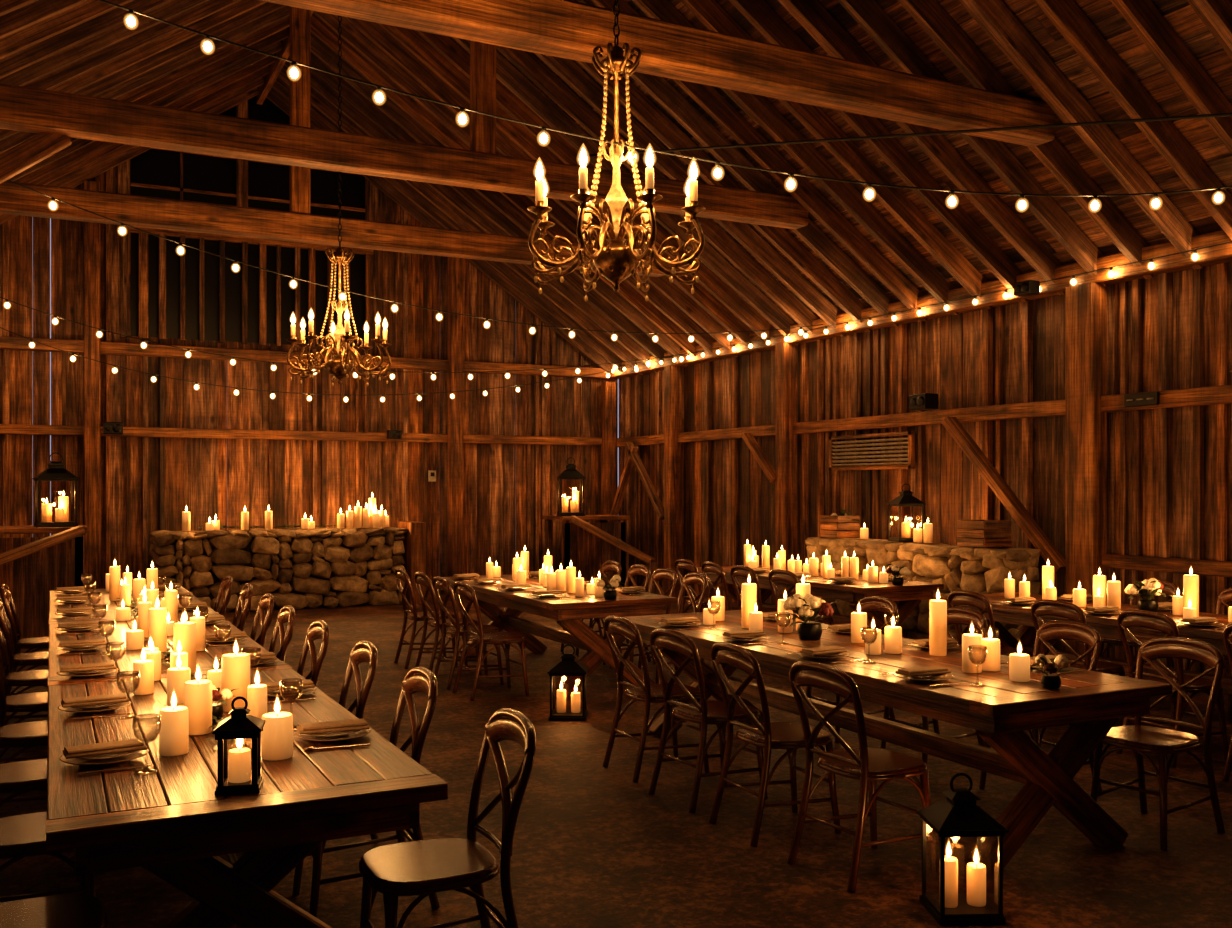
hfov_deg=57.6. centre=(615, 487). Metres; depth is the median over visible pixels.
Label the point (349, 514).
pillar candle
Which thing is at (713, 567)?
chair
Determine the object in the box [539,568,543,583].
pillar candle
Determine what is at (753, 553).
pillar candle
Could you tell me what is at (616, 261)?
chandelier
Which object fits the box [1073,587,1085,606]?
pillar candle
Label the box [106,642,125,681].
wine glass
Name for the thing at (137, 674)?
wine glass
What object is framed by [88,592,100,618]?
wine glass
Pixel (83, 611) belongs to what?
place setting
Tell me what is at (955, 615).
chair
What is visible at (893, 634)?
pillar candle
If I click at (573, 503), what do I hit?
candle
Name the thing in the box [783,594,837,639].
flower arrangement
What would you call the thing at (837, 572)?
place setting
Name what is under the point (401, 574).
chair
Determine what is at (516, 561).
pillar candle
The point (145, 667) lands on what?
pillar candle
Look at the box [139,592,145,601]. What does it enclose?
pillar candle
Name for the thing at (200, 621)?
pillar candle
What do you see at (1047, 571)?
pillar candle
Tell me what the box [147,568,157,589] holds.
pillar candle
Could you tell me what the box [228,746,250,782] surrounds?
candle
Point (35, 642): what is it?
chair
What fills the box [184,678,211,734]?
pillar candle
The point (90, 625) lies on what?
place setting
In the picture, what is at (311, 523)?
pillar candle
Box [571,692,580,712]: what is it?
candle
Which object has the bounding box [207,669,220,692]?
pillar candle
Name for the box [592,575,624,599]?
flower arrangement
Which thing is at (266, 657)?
place setting
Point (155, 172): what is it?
window
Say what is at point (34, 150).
knee brace
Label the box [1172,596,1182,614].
pillar candle
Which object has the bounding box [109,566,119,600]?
pillar candle
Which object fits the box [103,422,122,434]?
wall speaker
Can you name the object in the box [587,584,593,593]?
pillar candle
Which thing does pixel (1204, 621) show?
place setting
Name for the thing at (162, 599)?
pillar candle
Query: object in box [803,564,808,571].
pillar candle
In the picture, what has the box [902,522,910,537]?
candle
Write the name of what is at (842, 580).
place setting
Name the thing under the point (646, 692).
chair
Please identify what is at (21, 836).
chair
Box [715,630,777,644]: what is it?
place setting
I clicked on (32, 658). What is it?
chair
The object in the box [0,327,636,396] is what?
string lights
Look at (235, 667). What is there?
pillar candle
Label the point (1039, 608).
chair
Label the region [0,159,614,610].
wall
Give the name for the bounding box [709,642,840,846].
chair
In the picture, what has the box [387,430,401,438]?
wall speaker
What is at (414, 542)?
end post
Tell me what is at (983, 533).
wooden crate
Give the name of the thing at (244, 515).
pillar candle
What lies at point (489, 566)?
pillar candle
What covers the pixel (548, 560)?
pillar candle
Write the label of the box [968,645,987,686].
wine glass
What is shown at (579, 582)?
pillar candle
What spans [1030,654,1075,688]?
flower arrangement
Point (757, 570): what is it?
place setting
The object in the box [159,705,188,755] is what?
pillar candle
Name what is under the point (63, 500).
candle
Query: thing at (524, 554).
pillar candle
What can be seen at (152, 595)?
pillar candle
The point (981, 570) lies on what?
wall
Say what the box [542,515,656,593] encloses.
wooden stand
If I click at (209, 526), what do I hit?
pillar candle
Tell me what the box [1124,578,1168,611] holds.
flower arrangement
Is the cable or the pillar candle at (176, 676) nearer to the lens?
the pillar candle at (176, 676)
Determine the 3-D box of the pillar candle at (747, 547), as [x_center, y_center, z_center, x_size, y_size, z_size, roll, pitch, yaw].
[1.439,0.719,12.255,0.081,0.340,0.081,0,0,26]
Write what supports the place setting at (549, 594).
on the table at (568, 611)
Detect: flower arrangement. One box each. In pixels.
[182,685,238,718]
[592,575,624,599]
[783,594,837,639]
[886,565,910,584]
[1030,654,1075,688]
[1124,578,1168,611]
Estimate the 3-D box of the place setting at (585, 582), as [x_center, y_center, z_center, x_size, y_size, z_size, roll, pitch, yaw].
[-0.192,0.867,10.094,0.268,0.056,0.366,0,0,-23]
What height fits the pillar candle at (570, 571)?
0.290 m
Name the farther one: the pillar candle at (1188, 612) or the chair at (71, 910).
the pillar candle at (1188, 612)
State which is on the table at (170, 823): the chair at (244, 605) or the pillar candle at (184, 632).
the pillar candle at (184, 632)
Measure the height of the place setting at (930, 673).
0.056 m
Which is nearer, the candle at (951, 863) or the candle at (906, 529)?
the candle at (951, 863)
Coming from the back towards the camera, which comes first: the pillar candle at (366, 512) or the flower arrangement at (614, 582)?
the pillar candle at (366, 512)
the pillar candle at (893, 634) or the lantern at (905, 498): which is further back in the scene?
the lantern at (905, 498)
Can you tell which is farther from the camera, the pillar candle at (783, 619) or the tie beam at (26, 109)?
the tie beam at (26, 109)
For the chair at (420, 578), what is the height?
0.915 m
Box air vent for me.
[829,431,914,470]
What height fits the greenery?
0.285 m
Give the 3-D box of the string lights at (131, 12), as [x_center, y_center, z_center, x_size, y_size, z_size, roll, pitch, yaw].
[0.537,-2.383,6.287,9.974,1.677,0.684,0,0,-9]
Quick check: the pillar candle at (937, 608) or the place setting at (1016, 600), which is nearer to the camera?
the pillar candle at (937, 608)
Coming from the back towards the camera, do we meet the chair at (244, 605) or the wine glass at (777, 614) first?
the chair at (244, 605)
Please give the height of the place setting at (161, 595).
0.056 m
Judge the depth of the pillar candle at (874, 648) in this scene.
5.97 m
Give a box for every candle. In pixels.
[42,504,51,521]
[55,508,64,521]
[59,496,68,521]
[106,574,108,591]
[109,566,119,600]
[115,608,129,620]
[120,583,130,608]
[123,571,131,593]
[126,628,143,649]
[133,577,145,602]
[133,658,153,694]
[138,602,150,640]
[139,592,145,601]
[142,646,158,653]
[142,649,160,680]
[146,588,158,607]
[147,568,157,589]
[148,606,166,658]
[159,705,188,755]
[161,598,163,607]
[164,590,177,622]
[167,620,174,635]
[167,666,190,706]
[170,652,187,667]
[174,622,195,672]
[182,511,190,530]
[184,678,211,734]
[190,615,204,650]
[206,523,213,530]
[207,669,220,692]
[212,520,219,529]
[221,652,249,711]
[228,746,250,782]
[241,512,248,529]
[247,683,266,718]
[261,711,292,759]
[265,511,272,528]
[301,519,308,528]
[309,521,314,528]
[337,514,344,527]
[346,511,352,527]
[354,506,361,527]
[363,509,369,527]
[369,498,375,527]
[372,513,378,527]
[378,510,384,527]
[385,515,388,526]
[486,563,492,577]
[493,566,500,576]
[513,558,520,580]
[516,570,525,583]
[521,551,528,578]
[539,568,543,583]
[543,572,550,586]
[544,556,552,572]
[547,573,555,589]
[556,570,565,591]
[557,688,565,712]
[562,498,567,511]
[566,567,575,593]
[571,500,575,512]
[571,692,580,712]
[572,491,578,511]
[575,577,583,596]
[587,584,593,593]
[594,578,603,596]
[703,608,715,624]
[711,596,724,620]
[741,583,756,628]
[744,543,750,566]
[748,560,756,567]
[749,612,762,630]
[751,550,756,555]
[754,556,758,567]
[762,545,769,570]
[773,557,780,569]
[778,550,785,569]
[778,599,792,632]
[788,560,794,571]
[795,560,801,571]
[796,582,809,629]
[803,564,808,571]
[809,558,817,575]
[822,554,830,577]
[827,568,834,578]
[841,557,848,576]
[850,557,857,579]
[851,612,866,642]
[860,528,868,538]
[863,569,867,580]
[865,629,880,654]
[868,566,877,582]
[879,572,887,582]
[885,626,901,653]
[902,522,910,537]
[913,529,921,542]
[923,523,932,542]
[929,600,946,655]
[939,856,957,907]
[962,633,981,672]
[967,862,985,906]
[982,637,999,670]
[1004,578,1014,597]
[1009,652,1029,681]
[1019,580,1029,596]
[1042,566,1053,599]
[1045,586,1055,599]
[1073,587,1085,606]
[1093,574,1105,605]
[1093,594,1103,606]
[1107,581,1120,610]
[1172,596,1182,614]
[1183,575,1198,616]
[1183,607,1195,618]
[1228,606,1231,621]
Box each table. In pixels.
[46,586,447,927]
[442,574,676,695]
[622,610,1171,872]
[698,565,943,637]
[934,592,1231,693]
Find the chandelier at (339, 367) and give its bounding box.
[286,16,391,385]
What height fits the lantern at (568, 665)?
0.528 m
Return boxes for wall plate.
[607,230,1231,379]
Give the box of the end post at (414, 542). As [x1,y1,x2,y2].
[399,521,425,604]
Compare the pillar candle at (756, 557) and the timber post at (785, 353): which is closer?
the pillar candle at (756, 557)
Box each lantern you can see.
[32,452,79,526]
[212,696,264,794]
[547,644,588,720]
[557,457,585,515]
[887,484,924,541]
[916,772,1008,924]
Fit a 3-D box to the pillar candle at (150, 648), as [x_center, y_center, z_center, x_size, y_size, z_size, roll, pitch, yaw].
[-2.290,0.804,5.509,0.081,0.170,0.081,0,0,-41]
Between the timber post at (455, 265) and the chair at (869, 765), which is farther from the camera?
the timber post at (455, 265)
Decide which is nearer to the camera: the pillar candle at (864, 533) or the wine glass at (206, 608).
the wine glass at (206, 608)
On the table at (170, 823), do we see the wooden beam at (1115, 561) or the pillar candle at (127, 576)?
the pillar candle at (127, 576)
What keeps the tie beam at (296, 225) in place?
attached to the roof
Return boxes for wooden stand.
[0,525,87,638]
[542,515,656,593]
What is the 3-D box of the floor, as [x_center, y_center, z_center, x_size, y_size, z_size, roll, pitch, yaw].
[-0.701,1.750,7.376,12.000,0.200,20.200,0,0,-27]
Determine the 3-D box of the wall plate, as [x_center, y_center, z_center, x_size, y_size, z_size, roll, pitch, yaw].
[4.360,-1.930,9.933,0.220,0.220,19.800,0,0,-27]
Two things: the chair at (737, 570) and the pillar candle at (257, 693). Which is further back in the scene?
the chair at (737, 570)
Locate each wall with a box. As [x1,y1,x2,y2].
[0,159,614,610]
[149,527,408,612]
[615,261,1231,676]
[805,537,1040,645]
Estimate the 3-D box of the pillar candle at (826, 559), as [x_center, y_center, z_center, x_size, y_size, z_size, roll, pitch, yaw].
[2.083,0.744,11.085,0.081,0.290,0.081,0,0,13]
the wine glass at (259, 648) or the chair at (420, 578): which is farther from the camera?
the chair at (420, 578)
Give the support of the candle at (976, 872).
on the lantern at (958, 815)
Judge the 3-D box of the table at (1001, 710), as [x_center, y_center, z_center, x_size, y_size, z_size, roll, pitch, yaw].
[1.248,1.295,6.400,1.100,0.810,3.494,0,0,-27]
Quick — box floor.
[0,591,1231,927]
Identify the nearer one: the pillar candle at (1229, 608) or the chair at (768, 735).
the chair at (768, 735)
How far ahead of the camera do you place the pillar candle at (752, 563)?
12.12 m
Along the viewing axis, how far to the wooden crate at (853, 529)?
12.59 m
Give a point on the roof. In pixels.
(93, 48)
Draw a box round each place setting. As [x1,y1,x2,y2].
[54,586,88,594]
[54,596,91,605]
[55,607,96,618]
[55,621,102,634]
[56,639,106,654]
[57,662,118,681]
[58,693,133,719]
[60,739,153,774]
[158,583,180,590]
[159,592,192,600]
[178,602,207,612]
[183,615,225,626]
[205,631,248,646]
[247,652,277,668]
[256,679,315,703]
[293,719,370,751]
[453,573,479,580]
[470,578,504,585]
[496,583,536,591]
[529,571,538,577]
[532,590,563,598]
[584,581,612,587]
[615,586,651,595]
[654,617,708,629]
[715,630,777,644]
[752,568,769,573]
[763,612,795,621]
[786,646,864,662]
[792,572,814,578]
[822,577,863,584]
[822,623,881,634]
[835,570,861,576]
[881,666,968,686]
[888,575,911,581]
[902,638,961,652]
[992,597,1035,606]
[1000,655,1086,674]
[1057,594,1092,603]
[1083,606,1121,616]
[1130,602,1171,613]
[1175,616,1224,629]
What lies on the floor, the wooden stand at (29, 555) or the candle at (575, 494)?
the wooden stand at (29, 555)
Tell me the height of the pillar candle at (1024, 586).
0.220 m
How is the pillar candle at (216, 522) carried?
on the wall at (317, 567)
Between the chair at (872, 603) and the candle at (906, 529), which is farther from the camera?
the candle at (906, 529)
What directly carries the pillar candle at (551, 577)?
on the table at (568, 611)
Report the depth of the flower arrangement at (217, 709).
4.31 m
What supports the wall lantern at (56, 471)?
on the wooden stand at (29, 555)
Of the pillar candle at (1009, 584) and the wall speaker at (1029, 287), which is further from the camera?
the wall speaker at (1029, 287)
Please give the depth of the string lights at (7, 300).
14.06 m
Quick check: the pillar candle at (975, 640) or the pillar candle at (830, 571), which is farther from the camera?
the pillar candle at (830, 571)
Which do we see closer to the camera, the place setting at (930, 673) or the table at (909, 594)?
the place setting at (930, 673)
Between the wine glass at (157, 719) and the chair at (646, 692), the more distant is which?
the chair at (646, 692)
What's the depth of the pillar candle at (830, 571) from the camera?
10.93 m
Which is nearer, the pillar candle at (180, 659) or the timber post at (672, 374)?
the pillar candle at (180, 659)
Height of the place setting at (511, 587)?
0.056 m
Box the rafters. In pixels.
[422,0,1231,329]
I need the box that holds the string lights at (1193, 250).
[608,241,1231,368]
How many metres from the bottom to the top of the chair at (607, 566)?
0.915 m
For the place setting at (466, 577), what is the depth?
10.86 m
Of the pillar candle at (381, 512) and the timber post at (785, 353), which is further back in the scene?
the pillar candle at (381, 512)
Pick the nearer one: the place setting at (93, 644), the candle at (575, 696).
the place setting at (93, 644)
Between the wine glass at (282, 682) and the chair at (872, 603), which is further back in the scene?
the chair at (872, 603)
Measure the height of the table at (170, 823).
0.810 m
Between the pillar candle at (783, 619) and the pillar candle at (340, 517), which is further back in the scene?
the pillar candle at (340, 517)
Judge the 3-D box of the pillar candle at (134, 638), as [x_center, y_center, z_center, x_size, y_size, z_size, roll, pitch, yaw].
[-2.662,0.804,6.197,0.093,0.170,0.093,0,0,-8]
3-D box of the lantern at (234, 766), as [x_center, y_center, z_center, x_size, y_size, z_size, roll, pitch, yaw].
[-1.114,0.753,3.314,0.135,0.274,0.135,0,0,-12]
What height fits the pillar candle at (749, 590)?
0.350 m
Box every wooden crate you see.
[820,515,859,537]
[957,520,1011,546]
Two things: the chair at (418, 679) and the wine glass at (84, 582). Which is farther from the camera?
the wine glass at (84, 582)
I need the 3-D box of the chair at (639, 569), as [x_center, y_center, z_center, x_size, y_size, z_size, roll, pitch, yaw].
[0.028,1.197,10.706,0.539,0.915,0.449,0,0,-26]
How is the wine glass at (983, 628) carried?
on the table at (1001, 710)
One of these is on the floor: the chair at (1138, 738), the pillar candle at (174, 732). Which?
the chair at (1138, 738)
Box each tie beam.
[0,6,664,276]
[0,41,807,228]
[259,0,1054,146]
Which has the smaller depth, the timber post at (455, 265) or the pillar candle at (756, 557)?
the pillar candle at (756, 557)
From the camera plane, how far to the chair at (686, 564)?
11.69 m
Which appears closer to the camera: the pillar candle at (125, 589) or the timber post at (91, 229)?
the pillar candle at (125, 589)
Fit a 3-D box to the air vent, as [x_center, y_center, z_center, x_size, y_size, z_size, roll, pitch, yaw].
[2.914,-0.415,12.872,0.050,0.410,1.450,0,0,-27]
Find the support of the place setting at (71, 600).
on the table at (170, 823)
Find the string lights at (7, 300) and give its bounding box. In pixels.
[0,297,701,374]
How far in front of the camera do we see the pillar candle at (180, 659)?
4.84 m
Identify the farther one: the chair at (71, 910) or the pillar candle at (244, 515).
the pillar candle at (244, 515)
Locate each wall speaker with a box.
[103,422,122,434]
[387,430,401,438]
[909,393,938,410]
[1014,280,1039,296]
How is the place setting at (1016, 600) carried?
on the table at (1107, 626)
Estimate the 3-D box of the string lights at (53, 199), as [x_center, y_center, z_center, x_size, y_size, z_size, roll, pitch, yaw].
[-1.948,-2.271,10.606,10.384,1.406,0.469,0,0,-34]
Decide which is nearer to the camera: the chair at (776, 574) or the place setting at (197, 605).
the place setting at (197, 605)
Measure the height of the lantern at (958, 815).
0.545 m
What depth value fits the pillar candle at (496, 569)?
11.19 m
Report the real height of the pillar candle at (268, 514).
0.350 m
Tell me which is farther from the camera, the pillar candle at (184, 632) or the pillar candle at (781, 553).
the pillar candle at (781, 553)
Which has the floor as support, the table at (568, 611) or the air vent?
the table at (568, 611)
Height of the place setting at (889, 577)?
0.056 m
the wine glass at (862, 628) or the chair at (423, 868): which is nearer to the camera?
the chair at (423, 868)
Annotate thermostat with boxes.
[428,470,435,481]
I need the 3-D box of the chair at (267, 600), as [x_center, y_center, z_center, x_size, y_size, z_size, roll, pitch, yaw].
[-2.641,1.197,7.733,0.539,0.915,0.449,0,0,-26]
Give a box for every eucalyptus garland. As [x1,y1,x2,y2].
[117,595,251,768]
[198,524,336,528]
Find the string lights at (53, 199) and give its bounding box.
[7,180,822,335]
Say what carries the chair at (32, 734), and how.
on the floor
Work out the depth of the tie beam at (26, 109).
9.62 m
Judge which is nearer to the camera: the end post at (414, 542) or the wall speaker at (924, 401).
the wall speaker at (924, 401)
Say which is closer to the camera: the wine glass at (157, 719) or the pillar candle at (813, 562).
the wine glass at (157, 719)
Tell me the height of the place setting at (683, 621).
0.056 m
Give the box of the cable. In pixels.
[577,113,1231,156]
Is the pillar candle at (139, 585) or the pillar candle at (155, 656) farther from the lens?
the pillar candle at (139, 585)
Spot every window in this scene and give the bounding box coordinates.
[118,96,377,254]
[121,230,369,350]
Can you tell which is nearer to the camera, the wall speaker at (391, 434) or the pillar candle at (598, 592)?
the pillar candle at (598, 592)
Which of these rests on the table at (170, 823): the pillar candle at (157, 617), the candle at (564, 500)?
the pillar candle at (157, 617)
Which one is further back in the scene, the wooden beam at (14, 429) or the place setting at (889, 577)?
the wooden beam at (14, 429)
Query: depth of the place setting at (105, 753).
3.62 m
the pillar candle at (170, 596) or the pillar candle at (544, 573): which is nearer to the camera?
the pillar candle at (170, 596)
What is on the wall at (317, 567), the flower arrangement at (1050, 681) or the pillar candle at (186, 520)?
the pillar candle at (186, 520)
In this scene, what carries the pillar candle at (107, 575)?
on the table at (170, 823)
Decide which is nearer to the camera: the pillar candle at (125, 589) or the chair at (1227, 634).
the chair at (1227, 634)
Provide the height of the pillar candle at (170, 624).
0.150 m
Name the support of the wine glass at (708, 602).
on the table at (1001, 710)
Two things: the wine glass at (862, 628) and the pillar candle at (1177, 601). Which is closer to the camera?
the wine glass at (862, 628)
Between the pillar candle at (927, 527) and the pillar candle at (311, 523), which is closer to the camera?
the pillar candle at (927, 527)
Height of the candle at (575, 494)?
0.400 m
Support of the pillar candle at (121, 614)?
on the table at (170, 823)
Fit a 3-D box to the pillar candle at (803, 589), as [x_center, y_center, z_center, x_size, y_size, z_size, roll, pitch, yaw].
[1.170,0.709,6.999,0.091,0.360,0.091,0,0,22]
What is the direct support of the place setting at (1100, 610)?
on the table at (1107, 626)
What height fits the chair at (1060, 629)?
0.915 m
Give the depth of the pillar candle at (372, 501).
15.85 m
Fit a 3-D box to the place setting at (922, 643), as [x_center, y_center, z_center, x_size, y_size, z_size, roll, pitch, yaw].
[1.770,0.867,6.211,0.268,0.056,0.366,0,0,-29]
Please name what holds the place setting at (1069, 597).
on the table at (1107, 626)
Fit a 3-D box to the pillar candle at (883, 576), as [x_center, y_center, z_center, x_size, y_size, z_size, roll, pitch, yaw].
[2.505,0.804,10.473,0.081,0.170,0.081,0,0,-38]
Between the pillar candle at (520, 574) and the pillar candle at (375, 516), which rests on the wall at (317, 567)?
the pillar candle at (375, 516)
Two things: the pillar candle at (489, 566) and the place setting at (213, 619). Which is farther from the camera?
the pillar candle at (489, 566)
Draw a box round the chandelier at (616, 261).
[527,0,705,301]
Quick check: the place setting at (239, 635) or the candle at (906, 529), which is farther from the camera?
the candle at (906, 529)
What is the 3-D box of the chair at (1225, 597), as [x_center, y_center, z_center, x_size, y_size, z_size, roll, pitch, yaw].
[4.479,1.197,8.195,0.539,0.915,0.449,0,0,-28]
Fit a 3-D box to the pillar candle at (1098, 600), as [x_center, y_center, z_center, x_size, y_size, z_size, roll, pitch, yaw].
[3.529,0.804,8.190,0.073,0.170,0.073,0,0,1]
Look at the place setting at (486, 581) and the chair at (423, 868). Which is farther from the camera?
the place setting at (486, 581)
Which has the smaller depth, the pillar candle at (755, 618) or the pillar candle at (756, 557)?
the pillar candle at (755, 618)
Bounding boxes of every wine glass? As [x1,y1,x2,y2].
[81,573,91,594]
[84,582,95,605]
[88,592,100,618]
[92,604,107,634]
[98,620,115,654]
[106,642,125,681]
[116,671,139,718]
[132,713,161,774]
[178,594,190,621]
[193,607,208,620]
[214,624,230,659]
[242,647,260,684]
[279,678,302,728]
[707,601,719,629]
[776,612,790,644]
[860,627,877,662]
[884,612,898,625]
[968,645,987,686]
[981,627,998,638]
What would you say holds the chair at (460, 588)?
on the floor
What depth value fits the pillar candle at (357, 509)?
15.69 m
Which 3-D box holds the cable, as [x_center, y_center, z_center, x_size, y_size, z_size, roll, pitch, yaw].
[2.492,-2.725,8.597,3.419,0.774,5.912,0,0,-27]
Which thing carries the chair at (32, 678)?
on the floor
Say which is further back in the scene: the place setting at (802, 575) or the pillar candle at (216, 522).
the pillar candle at (216, 522)
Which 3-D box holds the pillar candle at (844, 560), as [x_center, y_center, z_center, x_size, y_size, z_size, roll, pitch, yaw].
[2.225,0.744,10.876,0.073,0.290,0.073,0,0,-16]
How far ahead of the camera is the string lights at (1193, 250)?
11.26 m
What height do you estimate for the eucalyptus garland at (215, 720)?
0.044 m
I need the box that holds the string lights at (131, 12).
[99,0,1231,200]
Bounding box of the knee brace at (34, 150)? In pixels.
[0,132,71,183]
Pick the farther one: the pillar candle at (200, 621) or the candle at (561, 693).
the candle at (561, 693)
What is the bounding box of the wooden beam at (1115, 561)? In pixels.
[1102,554,1231,576]
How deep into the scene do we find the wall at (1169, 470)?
11.53 m
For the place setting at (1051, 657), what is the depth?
5.47 m
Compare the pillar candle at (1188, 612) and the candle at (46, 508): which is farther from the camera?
the candle at (46, 508)
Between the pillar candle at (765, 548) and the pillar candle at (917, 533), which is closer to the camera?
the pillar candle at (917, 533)
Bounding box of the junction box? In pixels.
[1124,392,1158,406]
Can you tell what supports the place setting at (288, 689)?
on the table at (170, 823)
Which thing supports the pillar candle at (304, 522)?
on the wall at (317, 567)
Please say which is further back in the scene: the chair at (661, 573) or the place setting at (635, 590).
the chair at (661, 573)
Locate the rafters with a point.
(1104, 16)
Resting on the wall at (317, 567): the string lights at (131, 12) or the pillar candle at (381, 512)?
the pillar candle at (381, 512)
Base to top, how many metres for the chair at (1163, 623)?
0.915 m
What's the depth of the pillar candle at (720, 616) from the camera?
7.48 m
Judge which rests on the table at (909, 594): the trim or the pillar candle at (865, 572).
the pillar candle at (865, 572)
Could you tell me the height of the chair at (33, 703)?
0.915 m
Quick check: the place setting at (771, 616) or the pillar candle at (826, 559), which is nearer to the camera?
the place setting at (771, 616)
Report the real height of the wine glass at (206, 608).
0.176 m
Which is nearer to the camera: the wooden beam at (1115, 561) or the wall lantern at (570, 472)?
the wooden beam at (1115, 561)
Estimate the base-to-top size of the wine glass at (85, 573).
0.176 m
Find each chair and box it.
[0,584,48,692]
[0,598,48,696]
[0,629,47,717]
[0,664,47,761]
[0,720,47,802]
[0,758,82,887]
[0,812,96,901]
[0,893,106,927]
[214,575,232,617]
[232,583,252,630]
[250,593,273,647]
[269,605,294,661]
[292,667,439,917]
[297,620,329,686]
[339,640,377,843]
[359,708,535,927]
[394,568,457,668]
[415,572,481,674]
[433,576,503,689]
[452,581,528,700]
[561,561,621,656]
[587,564,650,664]
[603,616,709,782]
[609,568,677,669]
[638,572,707,682]
[648,628,767,812]
[674,559,729,612]
[701,561,737,610]
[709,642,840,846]
[731,565,775,612]
[768,569,833,624]
[787,661,936,892]
[806,596,897,742]
[881,607,986,763]
[948,590,1032,656]
[979,620,1101,791]
[1030,600,1124,731]
[1091,637,1224,849]
[1100,580,1179,667]
[1116,609,1227,767]
[1183,588,1231,720]
[1222,624,1231,781]
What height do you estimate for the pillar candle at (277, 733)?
0.210 m
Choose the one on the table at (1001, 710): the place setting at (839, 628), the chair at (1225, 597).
the place setting at (839, 628)
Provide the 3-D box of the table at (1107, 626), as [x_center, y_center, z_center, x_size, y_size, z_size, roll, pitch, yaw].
[3.859,1.296,7.719,0.950,0.810,3.694,0,0,-27]
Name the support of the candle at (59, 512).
on the wall lantern at (56, 471)
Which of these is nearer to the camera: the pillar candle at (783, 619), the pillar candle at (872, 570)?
the pillar candle at (783, 619)
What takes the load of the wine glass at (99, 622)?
on the table at (170, 823)
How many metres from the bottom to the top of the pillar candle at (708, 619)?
0.170 m
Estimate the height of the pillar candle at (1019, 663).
0.190 m
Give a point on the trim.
(1211, 395)
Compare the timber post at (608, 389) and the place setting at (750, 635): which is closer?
the place setting at (750, 635)
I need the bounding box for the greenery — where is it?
[824,510,857,530]
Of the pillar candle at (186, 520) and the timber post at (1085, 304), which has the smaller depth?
the timber post at (1085, 304)
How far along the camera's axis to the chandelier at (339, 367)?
10.61 m
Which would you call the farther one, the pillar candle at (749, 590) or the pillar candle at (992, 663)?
the pillar candle at (749, 590)
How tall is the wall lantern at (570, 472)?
0.892 m
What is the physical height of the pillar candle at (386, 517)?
0.260 m
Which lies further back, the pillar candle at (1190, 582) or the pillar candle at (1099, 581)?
the pillar candle at (1099, 581)
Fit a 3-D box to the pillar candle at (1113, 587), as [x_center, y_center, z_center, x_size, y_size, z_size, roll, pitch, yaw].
[3.569,0.744,8.029,0.093,0.290,0.093,0,0,-42]
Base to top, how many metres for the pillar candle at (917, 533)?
0.210 m
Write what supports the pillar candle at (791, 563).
on the table at (909, 594)
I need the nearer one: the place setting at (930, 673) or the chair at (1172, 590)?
the place setting at (930, 673)
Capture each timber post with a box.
[84,180,99,588]
[448,257,462,594]
[601,382,615,522]
[664,366,681,598]
[775,343,796,599]
[1065,283,1106,656]
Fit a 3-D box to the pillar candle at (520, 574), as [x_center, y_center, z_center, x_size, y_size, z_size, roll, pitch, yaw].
[-0.872,0.789,10.292,0.093,0.200,0.093,0,0,-43]
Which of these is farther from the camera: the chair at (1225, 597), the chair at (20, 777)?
the chair at (1225, 597)
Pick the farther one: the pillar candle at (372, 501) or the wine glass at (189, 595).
the pillar candle at (372, 501)
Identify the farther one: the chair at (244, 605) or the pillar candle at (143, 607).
the chair at (244, 605)
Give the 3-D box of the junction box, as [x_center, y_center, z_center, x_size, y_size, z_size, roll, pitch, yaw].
[4.471,-0.755,9.552,0.065,0.110,0.320,0,0,-27]
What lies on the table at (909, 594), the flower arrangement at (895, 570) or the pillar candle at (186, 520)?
the flower arrangement at (895, 570)
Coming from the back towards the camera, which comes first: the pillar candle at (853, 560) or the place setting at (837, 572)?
the place setting at (837, 572)
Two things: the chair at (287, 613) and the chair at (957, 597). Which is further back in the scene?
the chair at (957, 597)
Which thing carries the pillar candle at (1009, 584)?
on the table at (1107, 626)
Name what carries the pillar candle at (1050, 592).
on the table at (1107, 626)
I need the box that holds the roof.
[0,0,1231,379]
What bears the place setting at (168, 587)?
on the table at (170, 823)
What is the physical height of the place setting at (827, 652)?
0.056 m
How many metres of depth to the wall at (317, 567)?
15.17 m
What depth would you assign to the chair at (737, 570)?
10.68 m
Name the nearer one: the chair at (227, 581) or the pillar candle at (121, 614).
the pillar candle at (121, 614)
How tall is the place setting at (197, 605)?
0.056 m
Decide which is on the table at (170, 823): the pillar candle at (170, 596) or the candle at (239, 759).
the pillar candle at (170, 596)
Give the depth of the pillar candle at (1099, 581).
8.27 m
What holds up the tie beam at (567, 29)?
attached to the roof
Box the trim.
[616,385,1231,446]
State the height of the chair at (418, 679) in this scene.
0.915 m
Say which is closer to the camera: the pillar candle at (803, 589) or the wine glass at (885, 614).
the wine glass at (885, 614)
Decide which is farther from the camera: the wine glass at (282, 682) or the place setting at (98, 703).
the place setting at (98, 703)
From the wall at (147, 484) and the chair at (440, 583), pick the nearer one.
the chair at (440, 583)
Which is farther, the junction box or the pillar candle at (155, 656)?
the junction box
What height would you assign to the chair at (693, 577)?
0.915 m
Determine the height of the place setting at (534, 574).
0.056 m
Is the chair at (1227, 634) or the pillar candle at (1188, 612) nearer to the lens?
the chair at (1227, 634)
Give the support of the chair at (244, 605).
on the floor

